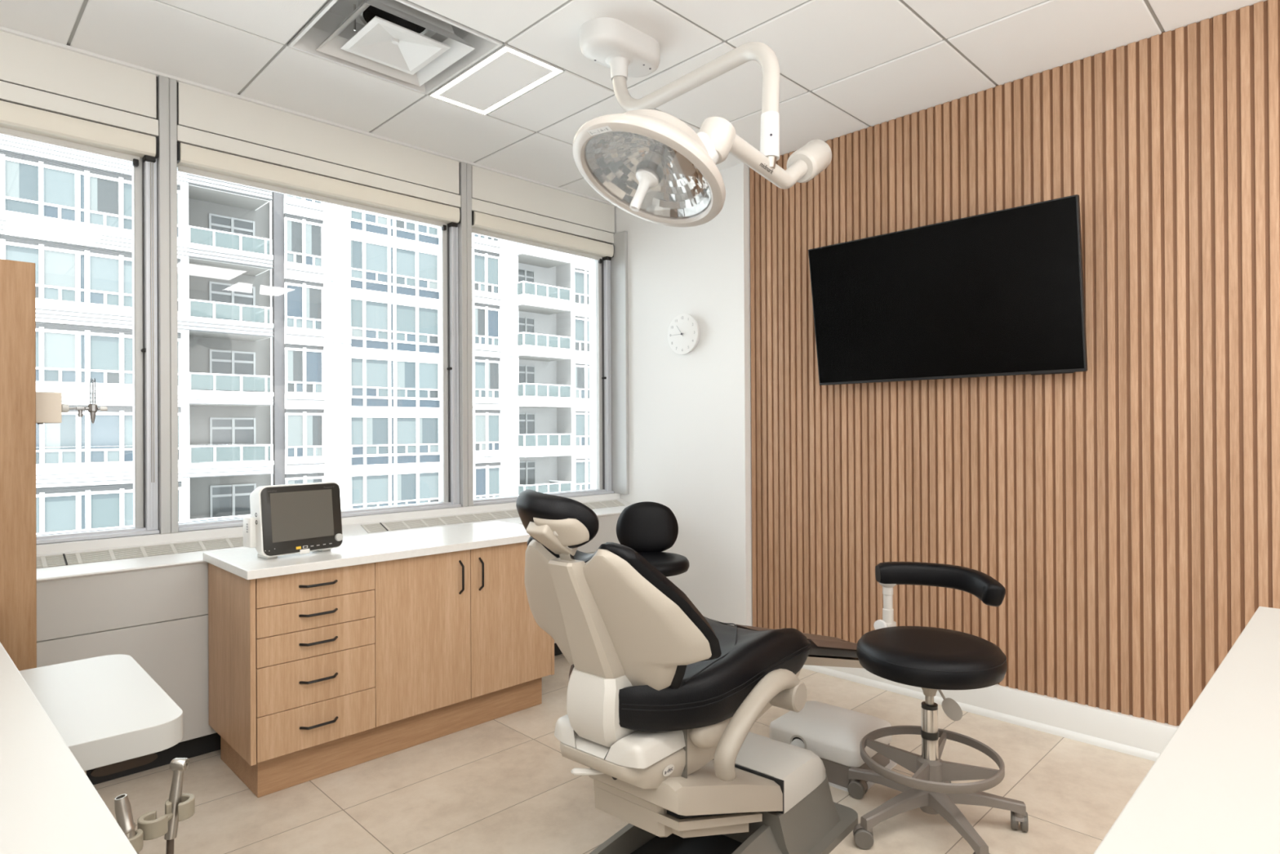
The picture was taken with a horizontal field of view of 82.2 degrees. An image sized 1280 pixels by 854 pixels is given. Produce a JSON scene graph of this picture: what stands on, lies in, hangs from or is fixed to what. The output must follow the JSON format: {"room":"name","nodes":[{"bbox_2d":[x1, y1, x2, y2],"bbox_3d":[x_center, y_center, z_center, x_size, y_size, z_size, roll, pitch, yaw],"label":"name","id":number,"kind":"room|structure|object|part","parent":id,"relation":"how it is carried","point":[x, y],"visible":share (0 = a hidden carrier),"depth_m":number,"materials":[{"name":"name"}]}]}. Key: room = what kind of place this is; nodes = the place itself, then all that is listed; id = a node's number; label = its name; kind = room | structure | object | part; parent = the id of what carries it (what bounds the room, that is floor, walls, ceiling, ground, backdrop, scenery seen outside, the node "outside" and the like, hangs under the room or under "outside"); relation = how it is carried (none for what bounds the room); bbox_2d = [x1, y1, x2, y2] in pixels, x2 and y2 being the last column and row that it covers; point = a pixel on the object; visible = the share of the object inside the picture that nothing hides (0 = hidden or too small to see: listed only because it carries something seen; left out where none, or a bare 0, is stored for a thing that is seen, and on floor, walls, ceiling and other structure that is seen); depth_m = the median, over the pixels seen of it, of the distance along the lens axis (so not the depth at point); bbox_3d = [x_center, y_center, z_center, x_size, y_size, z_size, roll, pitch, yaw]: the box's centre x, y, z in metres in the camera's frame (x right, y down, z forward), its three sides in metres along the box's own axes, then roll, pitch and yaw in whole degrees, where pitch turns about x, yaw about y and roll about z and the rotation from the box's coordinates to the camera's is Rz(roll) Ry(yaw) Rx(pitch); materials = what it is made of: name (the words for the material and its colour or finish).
{"room":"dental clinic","nodes":[
{"label":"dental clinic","id":0,"kind":"room"},
{"bbox_2d":[0,26,615,544],"bbox_3d":[-1.978,-0.143,3.325,4.870,2.900,0.294,0,0,-45],"label":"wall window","id":1,"kind":"structure","parent":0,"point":[610,493],"depth_m":3.30,"materials":[{"name":"white"}]},
{"bbox_2d":[0,126,140,163],"bbox_3d":[-2.590,-1.132,2.613,1.360,0.045,0.010,0,0,-45],"label":"rolled shade","id":2,"kind":"object","parent":1,"relation":"attached to","point":[7,131],"depth_m":2.92,"materials":[{"name":"white fabric"}]},
{"bbox_2d":[0,100,158,482],"bbox_3d":[-2.551,-0.490,2.607,1.426,1.450,0.081,0,0,-45],"label":"roller blind","id":3,"kind":"object","parent":1,"relation":"attached to","point":[19,121],"visible":1,"depth_m":2.92,"materials":[{"name":"beige fabric"}]},
{"bbox_3d":[-2.054,-0.446,3.093,0.012,1.360,0.003,0,0,-45],"label":"bead chain","id":4,"kind":"part","parent":3,"relation":"part of","materials":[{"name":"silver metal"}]},
{"bbox_2d":[0,133,159,544],"bbox_3d":[-2.584,-0.385,2.634,1.438,1.673,0.125,0,0,-45],"label":"window","id":5,"kind":"structure","parent":1,"relation":"attached to","point":[145,492],"depth_m":3.09,"materials":[{"name":"silver metal"}]},
{"bbox_3d":[-2.129,-0.358,3.113,0.031,1.570,0.045,0,0,-45],"label":"sash","id":6,"kind":"part","parent":5,"relation":"part of","materials":[{"name":"grey metal"}]},
{"bbox_2d":[177,164,446,226],"bbox_3d":[-1.545,-1.135,3.648,1.302,0.045,0.010,0,0,-45],"label":"rolled shade","id":7,"kind":"object","parent":1,"relation":"attached to","point":[183,168],"depth_m":3.56,"materials":[{"name":"white fabric"}]},
{"bbox_2d":[177,142,460,423],"bbox_3d":[-1.508,-0.618,3.642,1.369,1.200,0.081,0,0,-45],"label":"roller blind","id":8,"kind":"object","parent":1,"relation":"attached to","point":[194,160],"visible":0.96,"depth_m":3.56,"materials":[{"name":"beige fabric"}]},
{"bbox_3d":[-1.031,-0.574,4.108,0.012,1.110,0.003,0,0,-45],"label":"bead chain","id":9,"kind":"part","parent":8,"relation":"part of","materials":[{"name":"silver metal"}]},
{"bbox_2d":[177,165,461,531],"bbox_3d":[-1.536,-0.388,3.672,1.375,1.673,0.125,0,0,-45],"label":"window","id":10,"kind":"structure","parent":1,"relation":"attached to","point":[449,429],"depth_m":4.11,"materials":[{"name":"silver metal"}]},
{"bbox_3d":[-1.104,-0.361,4.129,0.031,1.570,0.045,0,0,-45],"label":"sash","id":11,"kind":"part","parent":10,"relation":"part of","materials":[{"name":"grey metal"}]},
{"bbox_2d":[471,227,602,260],"bbox_3d":[-0.617,-1.138,4.567,1.018,0.045,0.010,0,-1,-45],"label":"rolled shade","id":12,"kind":"object","parent":1,"relation":"attached to","point":[475,230],"depth_m":4.53,"materials":[{"name":"white fabric"}]},
{"bbox_2d":[471,211,613,330],"bbox_3d":[-0.582,-0.621,4.559,1.085,1.200,0.081,0,-1,-45],"label":"roller blind","id":13,"kind":"object","parent":1,"relation":"attached to","point":[482,224],"visible":0.91,"depth_m":4.50,"materials":[{"name":"beige fabric"}]},
{"bbox_3d":[-0.206,-0.574,4.925,0.012,1.110,0.003,0,-1,-45],"label":"bead chain","id":14,"kind":"part","parent":13,"relation":"part of","materials":[{"name":"silver metal"}]},
{"bbox_2d":[471,231,629,505],"bbox_3d":[-0.559,-0.424,4.556,1.116,1.739,0.245,0,0,-45],"label":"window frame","id":15,"kind":"structure","parent":1,"relation":"attached to","point":[602,335],"depth_m":4.92,"materials":[{"name":"silver metal"}]},
{"bbox_3d":[-0.279,-0.363,4.946,0.031,1.570,0.045,0,0,-45],"label":"sash","id":16,"kind":"part","parent":15,"relation":"part of","materials":[{"name":"grey metal"}]},
{"bbox_2d":[93,653,1155,853],"bbox_3d":[-0.091,1.351,1.517,5.200,0.120,5.500,0,0,-45],"label":"floor","id":17,"kind":"structure","parent":0,"point":[504,784],"depth_m":2.58,"materials":[{"name":"tile"}]},
{"bbox_2d":[0,258,36,671],"bbox_3d":[-1.898,0.461,1.635,0.804,1.680,0.600,0,0,-45],"label":"tall cabinet","id":18,"kind":"object","parent":17,"relation":"on","point":[18,544],"visible":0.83,"depth_m":1.68,"materials":[{"name":"brown wood"}]},
{"bbox_2d":[35,391,62,424],"bbox_3d":[-1.482,-0.046,1.827,0.058,0.078,0.080,0,0,-45],"label":"outlet box","id":19,"kind":"object","parent":18,"relation":"attached to","point":[48,405],"visible":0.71,"depth_m":1.80,"materials":[{"name":"beige plastic"}]},
{"bbox_2d":[62,377,107,422],"bbox_3d":[-1.426,-0.068,1.882,0.098,0.116,0.022,0,0,-45],"label":"flowmeter","id":20,"kind":"object","parent":19,"relation":"attached to","point":[92,408],"visible":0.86,"depth_m":1.89,"materials":[{"name":"silver metal"}]},
{"bbox_3d":[-1.453,-0.047,1.855,0.015,0.022,0.022,0,0,-45],"label":"inlet knob","id":21,"kind":"part","parent":20,"relation":"part of","materials":[{"name":"grey plastic"}]},
{"bbox_2d":[97,406,107,410],"bbox_3d":[-1.398,-0.048,1.909,0.020,0.012,0.012,0,0,-45],"label":"outlet","id":22,"kind":"object","parent":20,"relation":"attached to","point":[101,408],"depth_m":1.91,"materials":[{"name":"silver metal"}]},
{"bbox_2d":[0,641,137,853],"bbox_3d":[-1.275,0.845,0.549,1.359,0.900,1.785,0,0,-45],"label":"countertop","id":23,"kind":"structure","parent":17,"relation":"on","point":[49,804],"depth_m":0.79,"materials":[{"name":"white stone"}]},
{"bbox_2d":[19,653,195,853],"bbox_3d":[-0.967,0.895,1.298,0.251,0.800,0.704,0,0,-45],"label":"tray","id":24,"kind":"object","parent":17,"relation":"on","point":[108,709],"visible":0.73,"depth_m":1.27,"materials":[{"name":"white plastic"}]},
{"bbox_2d":[19,653,182,773],"bbox_3d":[-1.028,0.895,1.359,0.251,0.800,0.530,0,0,-45],"label":"tray","id":25,"kind":"object","parent":24,"relation":"on","point":[107,709],"depth_m":1.29,"materials":[{"name":"white plastic"}]},
{"bbox_2d":[114,793,139,853],"bbox_3d":[-0.733,0.775,1.052,0.030,0.493,0.027,0,0,27],"label":"suction handpiece","id":26,"kind":"object","parent":24,"relation":"in","point":[123,811],"visible":0.82,"depth_m":1.05,"materials":[{"name":"grey metal"}]},
{"bbox_2d":[164,757,189,853],"bbox_3d":[-0.720,0.776,1.135,0.024,0.515,0.048,0,0,-1],"label":"dental handpiece","id":27,"kind":"object","parent":24,"relation":"in","point":[178,765],"visible":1,"depth_m":1.14,"materials":[{"name":"grey metal"}]},
{"bbox_3d":[-0.723,0.582,1.140,0.017,0.105,0.033,0,0,11],"label":"handle","id":28,"kind":"part","parent":27,"relation":"part of","materials":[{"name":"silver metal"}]},
{"bbox_2d":[36,493,631,784],"bbox_3d":[-1.739,0.876,3.091,4.858,0.856,0.394,0,0,-45],"label":"radiator cover","id":29,"kind":"object","parent":17,"relation":"on","point":[144,597],"visible":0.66,"depth_m":2.80,"materials":[{"name":"white"}]},
{"bbox_3d":[-1.922,1.260,2.739,0.209,0.040,0.006,0,0,-45],"label":"access plate","id":30,"kind":"part","parent":29,"relation":"part of","materials":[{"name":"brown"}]},
{"bbox_2d":[36,536,243,568],"bbox_3d":[-2.309,0.503,2.659,1.660,0.005,0.090,0,20,-45],"label":"grille","id":31,"kind":"object","parent":29,"relation":"attached to","point":[71,558],"depth_m":2.94,"materials":[{"name":"white metal"}]},
{"bbox_3d":[-1.735,0.968,3.088,4.858,0.477,0.360,0,0,-45],"label":"panel","id":32,"kind":"part","parent":29,"relation":"part of","materials":[{"name":"grey"}]},
{"bbox_3d":[-1.621,0.628,2.971,4.858,0.209,0.030,0,0,-45],"label":"panel","id":33,"kind":"part","parent":29,"relation":"part of","materials":[{"name":"grey"}]},
{"bbox_2d":[360,499,624,533],"bbox_3d":[-0.741,0.499,4.213,1.725,0.005,0.090,0,20,-45],"label":"grille","id":34,"kind":"object","parent":29,"relation":"attached to","point":[406,524],"depth_m":3.95,"materials":[{"name":"white metal"}]},
{"bbox_2d":[208,542,554,797],"bbox_3d":[-1.030,0.909,3.133,1.309,0.784,0.532,0,0,-45],"label":"storage cabinet","id":35,"kind":"object","parent":17,"relation":"on","point":[313,674],"visible":0.98,"depth_m":2.81,"materials":[{"name":"brown wood"}]},
{"bbox_3d":[-1.174,0.572,2.675,0.421,0.103,0.020,0,0,-45],"label":"drawer","id":36,"kind":"part","parent":35,"relation":"part of","materials":[{"name":"brown wood"}]},
{"bbox_3d":[-1.173,0.676,2.675,0.421,0.102,0.020,0,0,-45],"label":"drawer","id":37,"kind":"part","parent":35,"relation":"part of","materials":[{"name":"brown wood"}]},
{"bbox_3d":[-1.173,0.779,2.675,0.421,0.100,0.020,0,0,-45],"label":"drawer","id":38,"kind":"part","parent":35,"relation":"part of","materials":[{"name":"brown wood"}]},
{"bbox_3d":[-1.172,0.914,2.675,0.421,0.166,0.020,0,0,-45],"label":"drawer","id":39,"kind":"part","parent":35,"relation":"part of","materials":[{"name":"brown wood"}]},
{"bbox_3d":[-1.171,1.076,2.674,0.421,0.154,0.020,0,0,-45],"label":"drawer","id":40,"kind":"part","parent":35,"relation":"part of","materials":[{"name":"brown wood"}]},
{"bbox_3d":[-1.159,0.569,2.657,0.139,0.009,0.034,0,0,-45],"label":"handle","id":41,"kind":"part","parent":35,"relation":"part of","materials":[{"name":"black metal"}]},
{"bbox_3d":[-1.159,0.673,2.657,0.139,0.009,0.034,0,0,-45],"label":"handle","id":42,"kind":"part","parent":35,"relation":"part of","materials":[{"name":"black metal"}]},
{"bbox_3d":[-1.158,0.776,2.656,0.139,0.009,0.034,0,0,-45],"label":"handle","id":43,"kind":"part","parent":35,"relation":"part of","materials":[{"name":"black metal"}]},
{"bbox_3d":[-1.157,0.911,2.656,0.139,0.009,0.034,0,0,-45],"label":"handle","id":44,"kind":"part","parent":35,"relation":"part of","materials":[{"name":"black metal"}]},
{"bbox_3d":[-1.157,1.073,2.655,0.139,0.009,0.034,0,0,-45],"label":"handle","id":45,"kind":"part","parent":35,"relation":"part of","materials":[{"name":"black metal"}]},
{"bbox_2d":[203,520,530,579],"bbox_3d":[-1.031,0.500,3.134,1.348,0.031,0.534,0,0,-45],"label":"countertop","id":46,"kind":"structure","parent":35,"relation":"on","point":[244,562],"depth_m":2.92,"materials":[{"name":"white stone"}]},
{"bbox_2d":[243,481,342,559],"bbox_3d":[-1.325,0.351,2.805,0.166,0.269,0.333,0,0,38],"label":"patient monitor","id":47,"kind":"object","parent":46,"relation":"on","point":[302,518],"visible":1,"depth_m":2.75,"materials":[{"name":"white plastic"}]},
{"bbox_3d":[-1.177,0.431,2.872,0.013,0.029,0.029,-8,-5,38],"label":"control knob","id":48,"kind":"part","parent":47,"relation":"part of","materials":[{"name":"grey plastic"}]},
{"bbox_3d":[-0.873,0.836,2.971,0.418,0.632,0.020,0,0,-45],"label":"door","id":49,"kind":"part","parent":35,"relation":"part of","materials":[{"name":"brown wood"}]},
{"bbox_3d":[-0.745,0.629,3.067,0.009,0.143,0.034,0,0,-45],"label":"handle","id":50,"kind":"part","parent":35,"relation":"part of","materials":[{"name":"black metal"}]},
{"bbox_3d":[-0.677,0.629,3.134,0.009,0.143,0.034,0,0,-45],"label":"handle","id":51,"kind":"part","parent":35,"relation":"part of","materials":[{"name":"black metal"}]},
{"bbox_3d":[-0.572,0.835,3.269,0.426,0.632,0.020,0,0,-45],"label":"door","id":52,"kind":"part","parent":35,"relation":"part of","materials":[{"name":"brown wood"}]},
{"bbox_2d":[616,501,689,576],"bbox_3d":[0.012,0.833,3.473,0.505,0.926,0.561,0,0,0],"label":"stool","id":53,"kind":"object","parent":17,"relation":"on","point":[649,528],"visible":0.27,"depth_m":3.61,"materials":[{"name":"black leather"}]},
{"bbox_3d":[0.036,0.498,3.636,0.311,0.256,0.071,0,-6,0],"label":"backrest","id":54,"kind":"part","parent":53,"relation":"part of","materials":[{"name":"black leather"}]},
{"bbox_3d":[0.036,0.646,3.474,0.395,0.065,0.380,0,0,0],"label":"seat","id":55,"kind":"part","parent":53,"relation":"part of","materials":[{"name":"black leather"}]},
{"bbox_2d":[515,488,863,853],"bbox_3d":[0.343,0.720,2.373,0.670,1.141,1.794,0,0,40],"label":"dental chair","id":56,"kind":"object","parent":17,"relation":"on","point":[665,697],"visible":0.99,"depth_m":1.85,"materials":[{"name":"beige plastic"}]},
{"bbox_2d":[515,488,599,548],"bbox_3d":[-0.221,0.222,1.762,0.236,0.143,0.138,0,0,40],"label":"cushion","id":57,"kind":"object","parent":56,"relation":"on","point":[551,521],"depth_m":1.70,"materials":[{"name":"black leather"}]},
{"bbox_3d":[-0.184,0.242,1.713,0.120,0.079,0.068,0,0,23],"label":"headrest plate","id":58,"kind":"part","parent":56,"relation":"part of","materials":[{"name":"beige plastic"}]},
{"bbox_3d":[-0.126,0.869,1.857,0.100,0.027,0.025,0,0,-23],"label":"release lever","id":59,"kind":"part","parent":56,"relation":"part of","materials":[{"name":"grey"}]},
{"bbox_2d":[527,536,721,688],"bbox_3d":[-0.101,0.477,1.871,0.646,0.409,0.229,0,0,40],"label":"backrest cushion","id":60,"kind":"object","parent":56,"relation":"on","point":[628,625],"depth_m":1.75,"materials":[{"name":"beige plastic"}]},
{"bbox_3d":[0.115,1.066,2.055,0.285,0.180,0.395,0,0,40],"label":"lift arm","id":61,"kind":"part","parent":56,"relation":"part of","materials":[{"name":"beige plastic"}]},
{"bbox_3d":[0.104,1.005,2.100,0.404,0.253,0.500,0,0,40],"label":"lift arm","id":62,"kind":"part","parent":56,"relation":"part of","materials":[{"name":"beige plastic"}]},
{"bbox_2d":[568,616,809,732],"bbox_3d":[0.124,0.677,2.135,0.500,0.177,0.780,0,0,40],"label":"seat cushion","id":63,"kind":"object","parent":56,"relation":"on","point":[628,695],"depth_m":1.84,"materials":[{"name":"black leather"}]},
{"bbox_3d":[0.182,0.785,1.916,0.082,0.094,0.143,0,0,40],"label":"armrest mount","id":64,"kind":"part","parent":56,"relation":"part of","materials":[{"name":"beige plastic"}]},
{"bbox_3d":[0.212,1.215,2.212,0.541,0.150,0.970,0,0,40],"label":"plate","id":65,"kind":"part","parent":56,"relation":"part of","materials":[{"name":"grey plastic"}]},
{"bbox_3d":[0.295,0.740,1.859,0.076,0.195,0.344,0,0,40],"label":"armrest","id":66,"kind":"part","parent":56,"relation":"part of","materials":[{"name":"beige plastic"}]},
{"bbox_3d":[0.584,0.833,2.676,0.260,0.250,0.800,0,0,40],"label":"leg rest frame","id":67,"kind":"part","parent":56,"relation":"part of","materials":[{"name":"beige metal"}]},
{"bbox_2d":[769,700,897,791],"bbox_3d":[0.695,1.199,2.780,0.400,0.182,0.458,0,0,41],"label":"utility box","id":68,"kind":"object","parent":17,"relation":"on","point":[835,734],"visible":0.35,"depth_m":2.72,"materials":[{"name":"white plastic"}]},
{"bbox_3d":[0.732,1.156,2.823,0.370,0.096,0.330,0,0,41],"label":"lid","id":69,"kind":"part","parent":68,"relation":"part of","materials":[{"name":"white plastic"}]},
{"bbox_3d":[0.733,1.287,2.823,0.400,0.005,0.344,0,0,41],"label":"foot plate","id":70,"kind":"part","parent":68,"relation":"part of","materials":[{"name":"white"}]},
{"bbox_2d":[847,561,1028,853],"bbox_3d":[0.984,0.899,2.464,0.558,0.776,0.686,0,0,26],"label":"stool","id":71,"kind":"object","parent":17,"relation":"on","point":[931,659],"visible":1,"depth_m":2.34,"materials":[{"name":"black leather"}]},
{"bbox_3d":[0.833,1.200,2.487,0.060,0.076,0.265,0,0,-45],"label":"leg","id":72,"kind":"part","parent":71,"relation":"part of","materials":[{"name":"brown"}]},
{"bbox_3d":[0.905,0.749,2.762,0.021,0.045,0.046,0,0,-45],"label":"arm knob","id":73,"kind":"part","parent":71,"relation":"part of","materials":[{"name":"white plastic"}]},
{"bbox_3d":[0.940,0.704,2.780,0.068,0.230,0.068,0,0,-45],"label":"arm post","id":74,"kind":"part","parent":71,"relation":"part of","materials":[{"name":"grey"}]},
{"bbox_3d":[0.804,1.200,2.310,0.265,0.076,0.060,0,0,-27],"label":"leg","id":75,"kind":"part","parent":71,"relation":"part of","materials":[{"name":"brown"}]},
{"bbox_3d":[0.938,0.738,2.380,0.452,0.086,0.452,0,0,-45],"label":"seat","id":76,"kind":"part","parent":71,"relation":"part of","materials":[{"name":"black leather"}]},
{"bbox_3d":[0.996,0.881,2.380,0.101,0.142,0.010,0,0,0],"label":"height lever","id":77,"kind":"part","parent":71,"relation":"part of","materials":[{"name":"grey plastic"}]},
{"bbox_3d":[0.964,1.199,2.228,0.060,0.076,0.265,0,0,-9],"label":"leg","id":78,"kind":"part","parent":71,"relation":"part of","materials":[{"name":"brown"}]},
{"bbox_3d":[1.091,1.199,2.354,0.265,0.076,0.060,0,0,9],"label":"leg","id":79,"kind":"part","parent":71,"relation":"part of","materials":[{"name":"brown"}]},
{"bbox_2d":[0,0,1267,201],"bbox_3d":[-0.024,-1.659,1.511,5.100,0.300,5.160,0,0,-45],"label":"ceiling","id":80,"kind":"structure","parent":0,"point":[846,66],"depth_m":2.94,"materials":[{"name":"white tile"}]},
{"bbox_2d":[288,0,502,94],"bbox_3d":[-0.962,-1.572,2.886,0.598,0.176,0.598,0,0,-45],"label":"ceiling vent","id":81,"kind":"object","parent":80,"relation":"in","point":[405,43],"visible":0.95,"depth_m":2.92,"materials":[{"name":"white metal"}]},
{"bbox_3d":[-1.108,-1.589,2.850,0.007,0.100,0.007,0,0,-22],"label":"support rod","id":82,"kind":"part","parent":81,"relation":"part of","materials":[{"name":"silver metal"}]},
{"bbox_2d":[429,44,563,115],"bbox_3d":[-0.637,-1.506,3.208,0.293,0.015,0.598,0,0,-45],"label":"recessed light","id":83,"kind":"object","parent":80,"relation":"in","point":[508,73],"visible":1,"depth_m":3.18,"materials":[{"name":"beige plastic"}]},
{"bbox_2d":[572,17,831,226],"bbox_3d":[0.043,-1.051,2.430,0.975,0.912,0.953,0,0,-45],"label":"light","id":84,"kind":"object","parent":80,"relation":"attached to","point":[647,162],"visible":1,"depth_m":2.15,"materials":[{"name":"white metal"}]},
{"bbox_3d":[0.003,-0.651,2.040,0.069,0.109,0.069,29,-15,-28],"label":"sterile handle","id":85,"kind":"part","parent":84,"relation":"part of","materials":[{"name":"white plastic"}]},
{"bbox_3d":[0.021,-0.696,2.051,0.377,0.002,0.377,29,-15,-28],"label":"glass","id":86,"kind":"part","parent":84,"relation":"part of","materials":[{"name":"clear glass"}]},
{"bbox_3d":[0.164,-1.174,2.554,0.063,0.446,0.804,0,0,-40],"label":"arm","id":87,"kind":"part","parent":84,"relation":"part of","materials":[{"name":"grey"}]},
{"bbox_3d":[0.385,-0.827,2.265,0.059,0.126,0.491,0,0,42],"label":"light arm","id":88,"kind":"part","parent":84,"relation":"part of","materials":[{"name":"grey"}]},
{"bbox_2d":[588,163,752,626],"bbox_3d":[0.204,-0.151,4.745,0.230,2.900,1.349,0,0,-45],"label":"wall","id":89,"kind":"structure","parent":0,"point":[690,454],"depth_m":4.43,"materials":[{"name":"white paint"}]},
{"bbox_2d":[667,313,700,354],"bbox_3d":[0.267,-0.567,4.484,0.046,0.248,0.248,0,0,-45],"label":"wall clock","id":90,"kind":"object","parent":89,"relation":"attached to","point":[683,332],"visible":1,"depth_m":4.47,"materials":[{"name":"white plastic"}]},
{"bbox_2d":[802,664,1178,760],"bbox_3d":[2.058,1.211,2.768,0.045,0.142,4.050,0,0,-45],"label":"baseboard","id":91,"kind":"structure","parent":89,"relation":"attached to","point":[1140,737],"depth_m":3.08,"materials":[{"name":"white"}]},
{"bbox_2d":[749,0,1279,725],"bbox_3d":[2.123,-0.168,2.844,0.180,2.900,4.049,0,0,-45],"label":"wall slat","id":92,"kind":"structure","parent":0,"point":[1125,508],"depth_m":3.03,"materials":[{"name":"brown wood"}]},
{"bbox_2d":[808,194,1087,385],"bbox_3d":[1.349,-0.562,3.364,0.184,0.694,1.216,0,0,-45],"label":"television","id":93,"kind":"object","parent":92,"relation":"attached to","point":[997,293],"visible":1,"depth_m":3.25,"materials":[{"name":"black"}]},
{"bbox_2d":[1093,606,1279,853],"bbox_3d":[0.984,0.832,0.782,1.596,0.900,0.636,0,0,-45],"label":"countertop","id":94,"kind":"structure","parent":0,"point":[1214,788],"depth_m":0.81,"materials":[{"name":"white stone"}]},
{"label":"outside","id":95,"kind":"structure","parent":0,"visible":0},
{"bbox_3d":[-19.199,10.613,40.717,150.000,0.200,75.000,0,0,-45],"label":"ground","id":96,"kind":"structure","parent":95,"visible":0},
{"bbox_2d":[0,133,590,534],"bbox_3d":[-11.167,-2.541,37.507,2.707,26.006,55.050,0,0,43],"label":"apartment building","id":97,"kind":"structure","parent":96,"relation":"on","point":[353,390],"depth_m":32.87,"materials":[{"name":"white paint"}]},
{"bbox_3d":[-17.317,3.983,30.637,3.109,0.708,2.051,0,0,-45],"label":"balcony rail","id":98,"kind":"part","parent":97,"relation":"part of","materials":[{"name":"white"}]},
{"bbox_3d":[-17.337,3.988,30.650,3.100,0.611,2.003,0,0,-45],"label":"rail glass","id":99,"kind":"part","parent":97,"relation":"part of","materials":[{"name":"glass"}]},
{"bbox_3d":[-17.402,-7.572,30.683,3.100,0.611,2.003,0,0,-45],"label":"rail glass","id":100,"kind":"part","parent":97,"relation":"part of","materials":[{"name":"teal glass"}]},
{"bbox_3d":[-17.386,-4.682,30.675,3.100,0.611,2.003,0,0,-45],"label":"rail glass","id":101,"kind":"part","parent":97,"relation":"part of","materials":[{"name":"teal glass"}]},
{"bbox_3d":[-17.382,-7.577,30.670,3.109,0.708,2.051,0,0,-45],"label":"balcony rail","id":102,"kind":"part","parent":97,"relation":"part of","materials":[{"name":"white"}]},
{"bbox_3d":[-17.353,1.098,30.659,3.100,0.611,2.003,0,0,-45],"label":"rail glass","id":103,"kind":"part","parent":97,"relation":"part of","materials":[{"name":"teal glass"}]},
{"bbox_3d":[-17.369,-1.792,30.667,3.100,0.611,2.003,0,0,-45],"label":"rail glass","id":104,"kind":"part","parent":97,"relation":"part of","materials":[{"name":"teal glass"}]},
{"bbox_3d":[-17.366,-4.687,30.662,3.109,0.708,2.051,0,0,-45],"label":"balcony rail","id":105,"kind":"part","parent":97,"relation":"part of","materials":[{"name":"white"}]},
{"bbox_3d":[-17.333,1.093,30.645,3.109,0.708,2.051,0,0,-45],"label":"balcony rail","id":106,"kind":"part","parent":97,"relation":"part of","materials":[{"name":"white"}]},
{"bbox_3d":[-17.349,-1.797,30.653,3.109,0.708,2.051,0,0,-45],"label":"balcony rail","id":107,"kind":"part","parent":97,"relation":"part of","materials":[{"name":"white"}]},
{"bbox_3d":[-6.049,-4.954,43.104,3.452,0.640,2.107,0,0,-45],"label":"rail glass","id":108,"kind":"part","parent":97,"relation":"part of","materials":[{"name":"teal glass"}]},
{"bbox_3d":[-6.066,-7.814,43.112,3.452,0.640,2.107,0,0,-45],"label":"rail glass","id":109,"kind":"part","parent":97,"relation":"part of","materials":[{"name":"teal glass"}]},
{"bbox_3d":[-6.017,0.766,43.088,3.452,0.640,2.107,0,0,-45],"label":"rail glass","id":110,"kind":"part","parent":97,"relation":"part of","materials":[{"name":"teal glass"}]},
{"bbox_3d":[-6.033,-2.094,43.096,3.452,0.640,2.107,0,0,-45],"label":"rail glass","id":111,"kind":"part","parent":97,"relation":"part of","materials":[{"name":"teal glass"}]},
{"bbox_3d":[-6.035,-4.959,43.085,3.459,0.737,2.154,0,0,-45],"label":"balcony rail","id":112,"kind":"part","parent":97,"relation":"part of","materials":[{"name":"white"}]},
{"bbox_3d":[-6.051,-7.819,43.094,3.459,0.737,2.154,0,0,-45],"label":"balcony rail","id":113,"kind":"part","parent":97,"relation":"part of","materials":[{"name":"white"}]},
{"bbox_3d":[-6.001,3.626,43.079,3.452,0.640,2.107,0,0,-45],"label":"rail glass","id":114,"kind":"part","parent":97,"relation":"part of","materials":[{"name":"teal glass"}]},
{"bbox_3d":[-5.986,3.620,43.060,3.459,0.737,2.154,0,0,-45],"label":"balcony rail","id":115,"kind":"part","parent":97,"relation":"part of","materials":[{"name":"white"}]},
{"bbox_3d":[-6.002,0.761,43.069,3.459,0.737,2.154,0,0,-45],"label":"balcony rail","id":116,"kind":"part","parent":97,"relation":"part of","materials":[{"name":"white"}]},
{"bbox_3d":[-6.018,-2.099,43.077,3.459,0.737,2.154,0,0,-45],"label":"balcony rail","id":117,"kind":"part","parent":97,"relation":"part of","materials":[{"name":"white"}]}
]}

